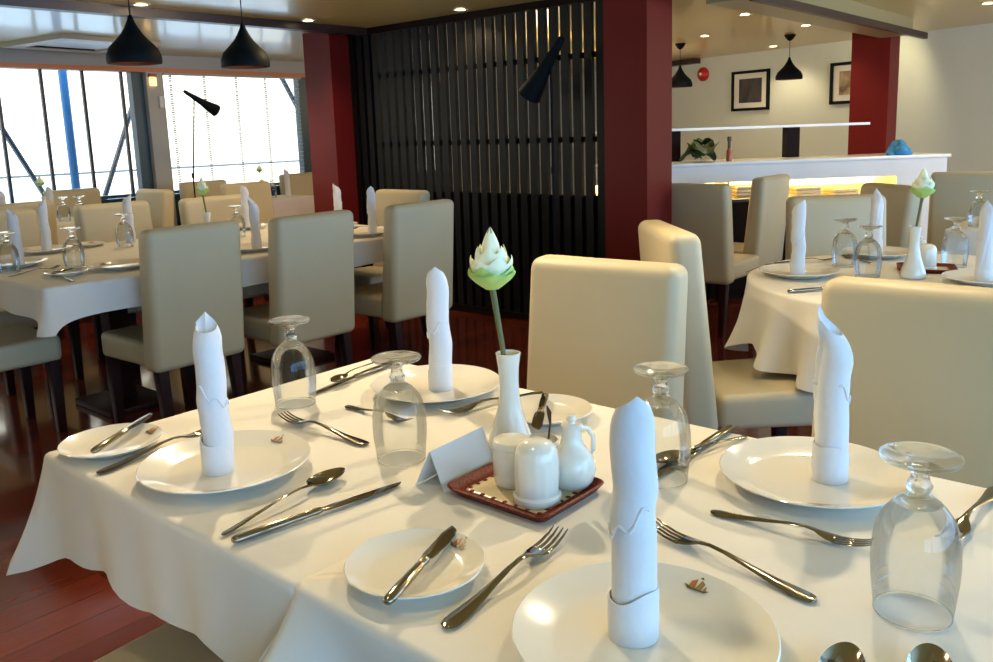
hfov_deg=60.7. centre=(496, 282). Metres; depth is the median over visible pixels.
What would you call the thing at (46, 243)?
rolled napkin
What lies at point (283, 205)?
tablecloth
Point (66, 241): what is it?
bowl
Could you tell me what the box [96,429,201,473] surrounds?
fork
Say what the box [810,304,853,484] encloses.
rolled napkin
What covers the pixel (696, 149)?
bunch
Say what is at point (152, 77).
wall light
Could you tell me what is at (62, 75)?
post
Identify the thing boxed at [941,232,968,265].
bowl
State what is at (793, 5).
trim
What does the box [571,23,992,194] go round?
wall
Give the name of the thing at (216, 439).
rolled napkin
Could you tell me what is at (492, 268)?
flower
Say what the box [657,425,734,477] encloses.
table knife
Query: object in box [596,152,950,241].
bar counter
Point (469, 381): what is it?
dinner plate
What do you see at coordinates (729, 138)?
bottle
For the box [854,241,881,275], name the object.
bowl
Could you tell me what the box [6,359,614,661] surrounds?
tablecloth
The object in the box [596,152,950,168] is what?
countertop
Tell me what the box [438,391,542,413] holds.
fork
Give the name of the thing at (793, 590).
fork
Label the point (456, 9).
recessed light
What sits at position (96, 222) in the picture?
dining chair
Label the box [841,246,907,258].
dinner plate
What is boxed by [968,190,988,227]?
goblet
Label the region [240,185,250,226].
rolled napkin
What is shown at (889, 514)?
bowl
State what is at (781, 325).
tablecloth
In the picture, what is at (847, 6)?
beam
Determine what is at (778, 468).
dinner plate
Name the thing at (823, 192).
linens
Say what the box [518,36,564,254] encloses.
floor lamp
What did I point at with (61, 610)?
floor
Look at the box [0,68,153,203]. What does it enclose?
window
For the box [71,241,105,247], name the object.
plate
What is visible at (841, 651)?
spoon
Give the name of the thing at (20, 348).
dining chair
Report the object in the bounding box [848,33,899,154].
column
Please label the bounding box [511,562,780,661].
dinner plate
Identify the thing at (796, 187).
linens
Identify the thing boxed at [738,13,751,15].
recessed light
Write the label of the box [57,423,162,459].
plate
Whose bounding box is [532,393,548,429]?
table knife
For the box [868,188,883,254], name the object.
rolled napkin
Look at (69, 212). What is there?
bowl
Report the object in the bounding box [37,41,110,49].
grille
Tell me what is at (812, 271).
dinner plate
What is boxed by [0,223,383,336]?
tablecloth
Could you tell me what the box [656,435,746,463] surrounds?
spoon
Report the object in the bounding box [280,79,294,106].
brace
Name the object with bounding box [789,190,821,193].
linens
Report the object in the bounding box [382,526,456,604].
table knife
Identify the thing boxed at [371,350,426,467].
goblet
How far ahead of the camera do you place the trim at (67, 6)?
5.32 m
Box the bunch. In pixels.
[679,138,718,161]
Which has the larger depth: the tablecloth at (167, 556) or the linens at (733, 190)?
the linens at (733, 190)
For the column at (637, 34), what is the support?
on the floor
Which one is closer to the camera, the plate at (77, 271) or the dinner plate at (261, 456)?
the dinner plate at (261, 456)
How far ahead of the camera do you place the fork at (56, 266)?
3.77 m
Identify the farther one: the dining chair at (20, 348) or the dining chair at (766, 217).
the dining chair at (766, 217)
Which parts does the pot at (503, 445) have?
lid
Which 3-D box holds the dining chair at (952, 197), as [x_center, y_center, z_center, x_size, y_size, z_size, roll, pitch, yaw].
[2.953,-0.203,5.330,0.456,0.950,0.544,4,11,28]
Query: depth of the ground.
29.45 m
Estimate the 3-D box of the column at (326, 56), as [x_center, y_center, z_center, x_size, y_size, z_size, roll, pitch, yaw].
[-1.311,-0.929,6.890,0.330,2.120,0.221,7,13,40]
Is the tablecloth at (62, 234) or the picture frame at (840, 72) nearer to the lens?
the tablecloth at (62, 234)
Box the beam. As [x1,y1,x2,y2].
[706,0,912,37]
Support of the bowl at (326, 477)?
on the spoon at (326, 477)
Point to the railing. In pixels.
(182, 167)
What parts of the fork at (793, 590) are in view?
handle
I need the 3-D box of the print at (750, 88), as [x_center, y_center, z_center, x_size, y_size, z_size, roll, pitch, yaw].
[2.971,-2.244,9.925,0.003,0.276,0.332,-8,12,-33]
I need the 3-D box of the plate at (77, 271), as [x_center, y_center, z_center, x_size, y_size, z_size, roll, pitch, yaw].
[-1.862,-0.040,3.672,0.177,0.019,0.177,-5,10,-16]
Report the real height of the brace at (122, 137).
2.167 m
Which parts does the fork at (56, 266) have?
handle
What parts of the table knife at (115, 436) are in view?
handle, blade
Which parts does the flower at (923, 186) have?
stem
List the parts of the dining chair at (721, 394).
backrest, seat, leg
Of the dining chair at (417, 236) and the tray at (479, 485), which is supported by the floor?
the dining chair at (417, 236)
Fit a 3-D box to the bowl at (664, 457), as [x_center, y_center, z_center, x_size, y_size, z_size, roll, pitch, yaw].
[0.283,0.291,1.398,0.070,0.010,0.038,-8,12,-32]
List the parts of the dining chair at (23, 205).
backrest, leg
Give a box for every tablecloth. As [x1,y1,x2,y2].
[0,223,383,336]
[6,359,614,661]
[56,216,76,244]
[258,416,992,661]
[272,195,314,216]
[724,254,992,392]
[940,216,978,255]
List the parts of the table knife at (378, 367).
blade, handle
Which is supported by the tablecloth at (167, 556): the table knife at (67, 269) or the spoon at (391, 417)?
the spoon at (391, 417)
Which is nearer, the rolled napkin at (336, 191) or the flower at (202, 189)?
the flower at (202, 189)
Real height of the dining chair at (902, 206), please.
0.950 m
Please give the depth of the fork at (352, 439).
1.58 m
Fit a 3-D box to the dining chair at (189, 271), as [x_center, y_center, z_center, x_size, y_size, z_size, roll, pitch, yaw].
[-1.482,0.201,3.885,0.544,0.950,0.456,6,13,38]
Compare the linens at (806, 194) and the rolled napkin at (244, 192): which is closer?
the rolled napkin at (244, 192)
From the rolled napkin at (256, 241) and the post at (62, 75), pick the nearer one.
the rolled napkin at (256, 241)
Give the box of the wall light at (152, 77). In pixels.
[148,73,156,85]
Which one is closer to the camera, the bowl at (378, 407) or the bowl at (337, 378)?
the bowl at (378, 407)
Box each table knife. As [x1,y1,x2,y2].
[51,266,85,273]
[90,413,151,453]
[231,482,400,543]
[316,365,388,392]
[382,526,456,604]
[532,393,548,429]
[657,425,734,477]
[787,287,822,292]
[842,254,871,262]
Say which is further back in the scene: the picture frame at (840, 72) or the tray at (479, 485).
the picture frame at (840, 72)
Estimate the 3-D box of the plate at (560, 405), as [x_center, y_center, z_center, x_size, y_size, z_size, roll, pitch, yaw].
[0.097,0.252,1.641,0.177,0.019,0.177,5,12,34]
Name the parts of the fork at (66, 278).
handle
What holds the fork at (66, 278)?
on the tablecloth at (53, 302)
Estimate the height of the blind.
1.153 m
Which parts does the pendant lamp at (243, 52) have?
lamp shade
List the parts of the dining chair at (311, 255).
leg, seat, leg, leg, backrest, leg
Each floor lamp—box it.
[183,90,219,197]
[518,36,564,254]
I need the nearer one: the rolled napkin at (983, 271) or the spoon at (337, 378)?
the spoon at (337, 378)
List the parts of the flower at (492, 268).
stem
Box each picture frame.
[731,68,769,110]
[829,61,850,104]
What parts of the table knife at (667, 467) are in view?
blade, handle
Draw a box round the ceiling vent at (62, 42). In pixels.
[0,33,160,53]
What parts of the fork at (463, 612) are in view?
handle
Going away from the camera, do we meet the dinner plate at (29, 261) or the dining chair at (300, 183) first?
the dinner plate at (29, 261)
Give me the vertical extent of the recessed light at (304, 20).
0.007 m
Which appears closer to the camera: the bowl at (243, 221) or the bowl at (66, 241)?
the bowl at (66, 241)
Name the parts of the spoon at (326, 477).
handle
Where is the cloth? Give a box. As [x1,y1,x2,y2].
[885,139,912,154]
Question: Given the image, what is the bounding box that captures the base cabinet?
[706,195,800,298]
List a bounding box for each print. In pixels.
[739,77,761,102]
[839,70,850,94]
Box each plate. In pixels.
[0,257,47,268]
[23,245,72,254]
[44,268,88,276]
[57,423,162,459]
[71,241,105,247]
[90,258,139,270]
[136,430,310,494]
[238,223,264,229]
[240,242,267,252]
[344,528,484,599]
[353,228,383,236]
[370,364,498,403]
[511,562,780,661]
[520,394,591,425]
[719,436,909,508]
[759,263,840,278]
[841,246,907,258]
[941,269,992,286]
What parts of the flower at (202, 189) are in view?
stem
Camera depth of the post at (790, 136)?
6.92 m
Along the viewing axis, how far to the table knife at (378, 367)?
1.94 m
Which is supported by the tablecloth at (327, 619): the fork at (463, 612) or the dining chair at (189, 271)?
the fork at (463, 612)
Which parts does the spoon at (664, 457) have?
handle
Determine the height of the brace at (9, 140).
1.978 m
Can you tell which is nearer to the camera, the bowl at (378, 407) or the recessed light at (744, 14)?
the bowl at (378, 407)
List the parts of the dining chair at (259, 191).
backrest, leg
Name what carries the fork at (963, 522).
on the tablecloth at (327, 619)
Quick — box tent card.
[415,426,492,492]
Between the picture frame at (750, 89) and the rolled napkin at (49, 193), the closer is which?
the rolled napkin at (49, 193)
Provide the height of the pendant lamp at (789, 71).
0.415 m
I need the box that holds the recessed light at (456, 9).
[452,8,467,10]
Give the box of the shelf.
[595,122,869,133]
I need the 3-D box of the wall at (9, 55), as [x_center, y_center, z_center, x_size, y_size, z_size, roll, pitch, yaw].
[-3.416,-1.023,7.826,0.150,2.120,14.400,7,13,40]
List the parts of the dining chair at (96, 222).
leg, backrest, leg, seat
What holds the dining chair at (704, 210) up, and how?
on the floor
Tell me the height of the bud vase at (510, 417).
0.180 m
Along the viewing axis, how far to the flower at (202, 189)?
4.45 m
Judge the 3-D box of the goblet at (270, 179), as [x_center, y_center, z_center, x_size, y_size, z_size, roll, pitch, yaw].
[-2.109,-0.883,7.949,0.092,0.182,0.092,7,13,40]
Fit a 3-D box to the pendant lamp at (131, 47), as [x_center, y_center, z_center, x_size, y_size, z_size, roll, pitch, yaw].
[-1.714,-1.249,3.961,0.248,0.446,0.248,7,13,40]
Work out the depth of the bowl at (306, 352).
1.79 m
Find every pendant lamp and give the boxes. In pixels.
[106,0,162,65]
[221,0,269,68]
[672,43,692,87]
[775,34,802,79]
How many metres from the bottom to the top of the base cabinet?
0.750 m
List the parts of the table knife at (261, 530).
handle, blade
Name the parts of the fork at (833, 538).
handle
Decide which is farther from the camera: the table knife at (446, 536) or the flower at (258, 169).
the flower at (258, 169)
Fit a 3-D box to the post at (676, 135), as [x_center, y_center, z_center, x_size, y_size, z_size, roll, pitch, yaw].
[1.423,-1.098,6.858,0.110,0.242,0.085,-3,10,-6]
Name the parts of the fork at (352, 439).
handle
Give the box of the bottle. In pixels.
[726,136,731,160]
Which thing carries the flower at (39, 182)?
in the bud vase
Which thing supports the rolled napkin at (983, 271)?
on the dinner plate at (965, 276)
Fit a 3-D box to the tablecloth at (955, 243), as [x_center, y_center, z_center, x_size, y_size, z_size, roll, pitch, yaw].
[2.878,-0.152,4.268,1.089,0.280,0.959,7,13,40]
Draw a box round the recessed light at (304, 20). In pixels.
[300,19,315,21]
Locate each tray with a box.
[447,462,603,522]
[896,262,957,273]
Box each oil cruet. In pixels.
[556,413,595,490]
[920,236,926,244]
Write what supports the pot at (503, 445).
on the tray at (479, 485)
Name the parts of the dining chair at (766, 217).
leg, seat, backrest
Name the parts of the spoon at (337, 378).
handle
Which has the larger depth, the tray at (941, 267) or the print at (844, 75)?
the print at (844, 75)
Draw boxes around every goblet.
[0,231,19,273]
[56,197,70,221]
[60,227,84,267]
[73,196,84,206]
[114,213,133,247]
[228,205,245,237]
[266,178,276,197]
[268,315,315,409]
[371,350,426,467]
[633,361,690,489]
[831,218,857,267]
[854,224,882,277]
[870,441,964,632]
[941,217,969,267]
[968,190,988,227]
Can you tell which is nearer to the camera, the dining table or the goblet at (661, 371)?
the goblet at (661, 371)
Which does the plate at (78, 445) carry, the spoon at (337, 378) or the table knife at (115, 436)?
the table knife at (115, 436)
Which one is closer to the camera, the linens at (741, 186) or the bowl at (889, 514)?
the bowl at (889, 514)
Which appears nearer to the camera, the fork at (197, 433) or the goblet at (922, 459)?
the goblet at (922, 459)
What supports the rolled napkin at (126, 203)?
on the tablecloth at (53, 302)
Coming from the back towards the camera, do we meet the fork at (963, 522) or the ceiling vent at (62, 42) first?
the ceiling vent at (62, 42)
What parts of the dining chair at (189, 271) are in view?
leg, seat, leg, leg, backrest, leg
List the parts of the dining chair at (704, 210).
backrest, leg, seat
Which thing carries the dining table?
on the floor
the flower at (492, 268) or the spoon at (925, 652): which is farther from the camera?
the flower at (492, 268)
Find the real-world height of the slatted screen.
2.119 m
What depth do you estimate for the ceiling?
6.28 m
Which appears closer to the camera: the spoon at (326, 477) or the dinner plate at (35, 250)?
the spoon at (326, 477)
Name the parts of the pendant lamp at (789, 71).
lamp shade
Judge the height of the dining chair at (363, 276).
0.950 m
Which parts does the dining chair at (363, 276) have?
seat, leg, backrest, leg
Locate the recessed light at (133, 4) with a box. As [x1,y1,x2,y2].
[131,3,150,6]
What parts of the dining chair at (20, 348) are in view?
leg, seat, leg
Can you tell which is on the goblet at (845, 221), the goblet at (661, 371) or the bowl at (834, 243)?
the bowl at (834, 243)
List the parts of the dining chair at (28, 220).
leg, seat, backrest, leg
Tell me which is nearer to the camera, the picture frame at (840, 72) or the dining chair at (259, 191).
the dining chair at (259, 191)
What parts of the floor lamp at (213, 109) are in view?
lamp shade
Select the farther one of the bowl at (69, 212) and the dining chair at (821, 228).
the bowl at (69, 212)
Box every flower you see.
[35,176,44,195]
[195,177,208,212]
[256,165,261,179]
[468,228,515,354]
[910,167,935,226]
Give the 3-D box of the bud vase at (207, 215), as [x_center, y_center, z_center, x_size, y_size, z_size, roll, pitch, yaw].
[-1.538,-0.282,4.518,0.086,0.180,0.086,7,13,40]
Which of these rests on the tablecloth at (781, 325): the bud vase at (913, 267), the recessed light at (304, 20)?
the bud vase at (913, 267)
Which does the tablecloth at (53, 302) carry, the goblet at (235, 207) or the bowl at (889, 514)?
the goblet at (235, 207)
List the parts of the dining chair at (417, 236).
seat, leg, leg, backrest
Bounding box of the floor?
[0,295,811,661]
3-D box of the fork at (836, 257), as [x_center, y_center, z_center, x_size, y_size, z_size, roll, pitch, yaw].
[1.222,-0.088,3.356,0.248,0.016,0.030,-2,10,-2]
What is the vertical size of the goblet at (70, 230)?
0.182 m
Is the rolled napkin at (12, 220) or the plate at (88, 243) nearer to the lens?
the rolled napkin at (12, 220)
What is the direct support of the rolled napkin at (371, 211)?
on the dinner plate at (357, 232)
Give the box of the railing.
[0,160,298,178]
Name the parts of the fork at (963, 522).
handle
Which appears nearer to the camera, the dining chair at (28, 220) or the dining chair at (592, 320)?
the dining chair at (592, 320)
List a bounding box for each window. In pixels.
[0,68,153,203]
[174,78,311,193]
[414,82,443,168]
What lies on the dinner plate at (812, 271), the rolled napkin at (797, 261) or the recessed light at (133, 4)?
the rolled napkin at (797, 261)
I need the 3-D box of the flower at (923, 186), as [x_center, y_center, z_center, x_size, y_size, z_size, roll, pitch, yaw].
[1.462,-0.259,2.912,0.081,0.270,0.083,-7,11,-29]
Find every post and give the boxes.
[57,70,80,188]
[672,131,680,161]
[782,127,799,156]
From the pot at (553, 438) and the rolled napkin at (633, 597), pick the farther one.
the pot at (553, 438)
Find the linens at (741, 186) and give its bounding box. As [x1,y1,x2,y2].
[730,184,750,189]
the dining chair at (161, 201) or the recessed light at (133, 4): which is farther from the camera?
the dining chair at (161, 201)
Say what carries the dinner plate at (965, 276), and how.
on the tablecloth at (781, 325)
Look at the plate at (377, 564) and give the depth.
1.08 m
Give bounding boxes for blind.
[162,73,304,188]
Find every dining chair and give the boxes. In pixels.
[0,201,64,338]
[0,209,83,395]
[0,325,67,432]
[42,188,101,246]
[73,200,152,370]
[93,623,223,661]
[101,220,244,423]
[136,189,174,228]
[178,194,268,353]
[179,180,226,198]
[220,181,274,300]
[240,210,354,391]
[279,172,313,195]
[334,189,429,349]
[351,199,453,363]
[527,254,687,420]
[638,220,813,436]
[672,183,758,337]
[715,174,789,301]
[786,194,885,259]
[812,276,992,487]
[860,182,922,247]
[927,171,992,253]
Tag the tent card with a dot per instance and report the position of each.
(471, 451)
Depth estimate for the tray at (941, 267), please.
3.08 m
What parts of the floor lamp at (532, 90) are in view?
lamp shade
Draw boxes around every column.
[142,72,176,225]
[302,32,361,267]
[603,0,671,260]
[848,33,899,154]
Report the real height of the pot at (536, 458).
0.095 m
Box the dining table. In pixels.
[75,308,334,417]
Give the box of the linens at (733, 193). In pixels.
[732,192,749,195]
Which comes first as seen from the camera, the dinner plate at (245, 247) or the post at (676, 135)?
the dinner plate at (245, 247)
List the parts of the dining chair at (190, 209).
backrest, leg, seat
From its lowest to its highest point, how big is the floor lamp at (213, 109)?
1.725 m
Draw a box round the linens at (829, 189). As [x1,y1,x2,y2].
[821,187,858,191]
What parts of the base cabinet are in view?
door, door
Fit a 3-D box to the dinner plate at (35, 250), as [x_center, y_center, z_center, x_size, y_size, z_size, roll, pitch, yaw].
[-2.400,-0.169,4.495,0.280,0.023,0.280,1,10,16]
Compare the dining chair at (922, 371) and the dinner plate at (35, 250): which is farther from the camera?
the dinner plate at (35, 250)
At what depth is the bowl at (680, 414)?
1.34 m
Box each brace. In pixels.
[0,129,44,194]
[102,106,130,199]
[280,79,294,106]
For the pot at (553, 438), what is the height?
0.058 m
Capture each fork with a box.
[8,265,60,276]
[48,273,74,281]
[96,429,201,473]
[278,411,368,445]
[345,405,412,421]
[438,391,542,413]
[441,525,567,628]
[656,518,817,602]
[710,509,870,546]
[774,257,836,262]
[935,486,992,539]
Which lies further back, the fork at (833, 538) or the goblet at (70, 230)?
the goblet at (70, 230)
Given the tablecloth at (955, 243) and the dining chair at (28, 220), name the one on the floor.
the dining chair at (28, 220)
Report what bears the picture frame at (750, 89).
attached to the wall at (945, 97)
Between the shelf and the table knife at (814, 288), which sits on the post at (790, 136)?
the shelf
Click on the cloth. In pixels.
(897, 147)
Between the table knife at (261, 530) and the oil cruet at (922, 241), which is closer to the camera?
the table knife at (261, 530)
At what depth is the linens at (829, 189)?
6.63 m
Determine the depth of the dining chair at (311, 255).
4.04 m
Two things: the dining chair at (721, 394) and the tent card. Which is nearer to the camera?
the tent card
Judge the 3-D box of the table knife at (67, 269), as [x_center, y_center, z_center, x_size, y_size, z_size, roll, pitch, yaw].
[-1.862,-0.057,3.701,0.022,0.011,0.200,1,11,18]
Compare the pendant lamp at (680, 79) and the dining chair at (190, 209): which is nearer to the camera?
the dining chair at (190, 209)
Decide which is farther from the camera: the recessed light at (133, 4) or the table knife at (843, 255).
the recessed light at (133, 4)
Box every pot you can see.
[491,432,528,489]
[513,436,561,509]
[528,433,559,446]
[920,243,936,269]
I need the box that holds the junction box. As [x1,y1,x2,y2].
[158,96,163,107]
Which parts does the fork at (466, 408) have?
handle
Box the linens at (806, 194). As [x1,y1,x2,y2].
[789,193,821,195]
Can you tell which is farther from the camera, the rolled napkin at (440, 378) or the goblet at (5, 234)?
the goblet at (5, 234)
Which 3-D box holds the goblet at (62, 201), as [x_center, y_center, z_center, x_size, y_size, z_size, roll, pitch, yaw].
[-3.235,-0.545,6.329,0.092,0.182,0.092,7,13,40]
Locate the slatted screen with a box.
[347,0,605,321]
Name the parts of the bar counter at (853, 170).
panel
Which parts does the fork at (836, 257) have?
handle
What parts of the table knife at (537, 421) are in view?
blade, handle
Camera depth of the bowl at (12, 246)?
3.84 m
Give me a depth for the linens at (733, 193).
6.54 m
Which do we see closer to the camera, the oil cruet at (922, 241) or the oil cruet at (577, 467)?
the oil cruet at (577, 467)
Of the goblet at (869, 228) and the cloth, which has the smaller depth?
the goblet at (869, 228)
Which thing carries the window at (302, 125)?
attached to the wall at (9, 55)
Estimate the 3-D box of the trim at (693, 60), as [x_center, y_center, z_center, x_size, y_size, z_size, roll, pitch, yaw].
[2.249,-2.792,10.838,0.120,0.060,0.850,-8,12,-33]
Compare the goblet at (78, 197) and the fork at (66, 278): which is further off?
the goblet at (78, 197)
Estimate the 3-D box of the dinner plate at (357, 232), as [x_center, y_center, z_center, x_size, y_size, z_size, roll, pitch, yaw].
[-0.736,-0.276,4.780,0.280,0.023,0.280,1,10,16]
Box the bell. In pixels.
[697,67,708,80]
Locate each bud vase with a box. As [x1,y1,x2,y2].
[202,212,210,222]
[488,349,531,451]
[899,225,926,278]
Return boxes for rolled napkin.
[0,191,5,203]
[6,209,24,264]
[37,200,52,250]
[45,186,56,222]
[122,194,135,242]
[193,312,235,476]
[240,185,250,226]
[248,195,261,248]
[284,169,290,195]
[333,184,341,209]
[366,186,376,233]
[426,267,452,391]
[607,397,658,648]
[789,200,805,274]
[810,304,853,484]
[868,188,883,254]
[974,200,992,281]
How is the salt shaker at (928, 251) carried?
on the tray at (941, 267)
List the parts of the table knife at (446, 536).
handle, blade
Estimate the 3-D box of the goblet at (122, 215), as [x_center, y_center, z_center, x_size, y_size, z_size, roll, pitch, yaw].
[-2.022,-0.281,4.599,0.092,0.182,0.092,7,13,40]
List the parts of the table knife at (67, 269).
handle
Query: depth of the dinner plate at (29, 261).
4.05 m
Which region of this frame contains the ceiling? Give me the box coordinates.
[0,0,992,74]
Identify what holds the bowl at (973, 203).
on the goblet at (979, 192)
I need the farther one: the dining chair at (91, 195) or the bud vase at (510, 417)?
the dining chair at (91, 195)
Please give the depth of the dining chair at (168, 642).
1.43 m
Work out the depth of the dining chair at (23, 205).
5.66 m
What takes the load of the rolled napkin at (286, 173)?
on the tablecloth at (283, 205)
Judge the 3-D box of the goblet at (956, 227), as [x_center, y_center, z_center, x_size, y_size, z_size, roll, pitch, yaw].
[1.699,-0.148,3.136,0.092,0.182,0.092,7,13,40]
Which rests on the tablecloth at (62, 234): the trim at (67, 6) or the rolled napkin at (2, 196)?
the rolled napkin at (2, 196)
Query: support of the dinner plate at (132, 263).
on the tablecloth at (53, 302)
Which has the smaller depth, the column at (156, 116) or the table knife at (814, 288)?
the table knife at (814, 288)
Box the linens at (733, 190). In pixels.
[732,189,750,192]
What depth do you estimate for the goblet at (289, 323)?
1.77 m
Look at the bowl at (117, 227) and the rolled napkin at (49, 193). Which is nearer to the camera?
the bowl at (117, 227)
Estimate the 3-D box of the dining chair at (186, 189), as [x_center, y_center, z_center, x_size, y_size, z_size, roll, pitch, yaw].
[-2.519,-0.444,7.740,0.544,0.950,0.456,7,13,40]
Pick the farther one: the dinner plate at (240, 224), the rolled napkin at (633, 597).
the dinner plate at (240, 224)
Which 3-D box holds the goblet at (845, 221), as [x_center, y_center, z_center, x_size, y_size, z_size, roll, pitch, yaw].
[1.324,-0.151,3.221,0.092,0.182,0.092,7,13,40]
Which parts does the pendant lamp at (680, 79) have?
lamp shade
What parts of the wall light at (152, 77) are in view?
lamp shade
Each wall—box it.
[0,47,562,225]
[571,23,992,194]
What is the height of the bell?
0.170 m
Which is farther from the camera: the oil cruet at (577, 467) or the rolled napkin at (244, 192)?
the rolled napkin at (244, 192)
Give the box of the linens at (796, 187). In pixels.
[789,185,821,190]
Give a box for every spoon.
[221,467,344,535]
[329,362,373,381]
[546,405,550,438]
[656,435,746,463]
[819,642,864,661]
[907,643,951,661]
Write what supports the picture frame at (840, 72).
attached to the wall at (945, 97)
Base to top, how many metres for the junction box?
0.110 m
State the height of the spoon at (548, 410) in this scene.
0.105 m
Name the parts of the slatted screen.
rail, rail, cross rail, panel, cross rail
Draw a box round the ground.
[0,184,178,202]
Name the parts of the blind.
cord, cord, head rail, cord, cord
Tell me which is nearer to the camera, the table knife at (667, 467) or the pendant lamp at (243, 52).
the table knife at (667, 467)
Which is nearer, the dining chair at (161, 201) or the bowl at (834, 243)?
the bowl at (834, 243)
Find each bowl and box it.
[0,244,19,271]
[57,204,70,220]
[62,239,84,266]
[115,224,133,246]
[229,215,245,235]
[271,344,315,403]
[306,467,344,485]
[329,374,347,381]
[372,386,426,458]
[649,401,690,478]
[656,450,678,463]
[831,233,856,264]
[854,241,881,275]
[870,497,962,618]
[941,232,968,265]
[968,201,984,225]
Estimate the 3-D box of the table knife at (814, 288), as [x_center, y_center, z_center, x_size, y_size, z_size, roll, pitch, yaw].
[1.083,0.020,2.789,0.283,0.011,0.020,-4,10,-14]
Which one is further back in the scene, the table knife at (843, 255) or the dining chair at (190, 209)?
the dining chair at (190, 209)
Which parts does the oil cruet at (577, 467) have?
handle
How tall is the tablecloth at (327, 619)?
0.220 m
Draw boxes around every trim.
[0,0,420,40]
[672,58,700,66]
[749,0,927,38]
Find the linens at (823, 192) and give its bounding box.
[822,191,858,194]
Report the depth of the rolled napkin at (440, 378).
1.79 m

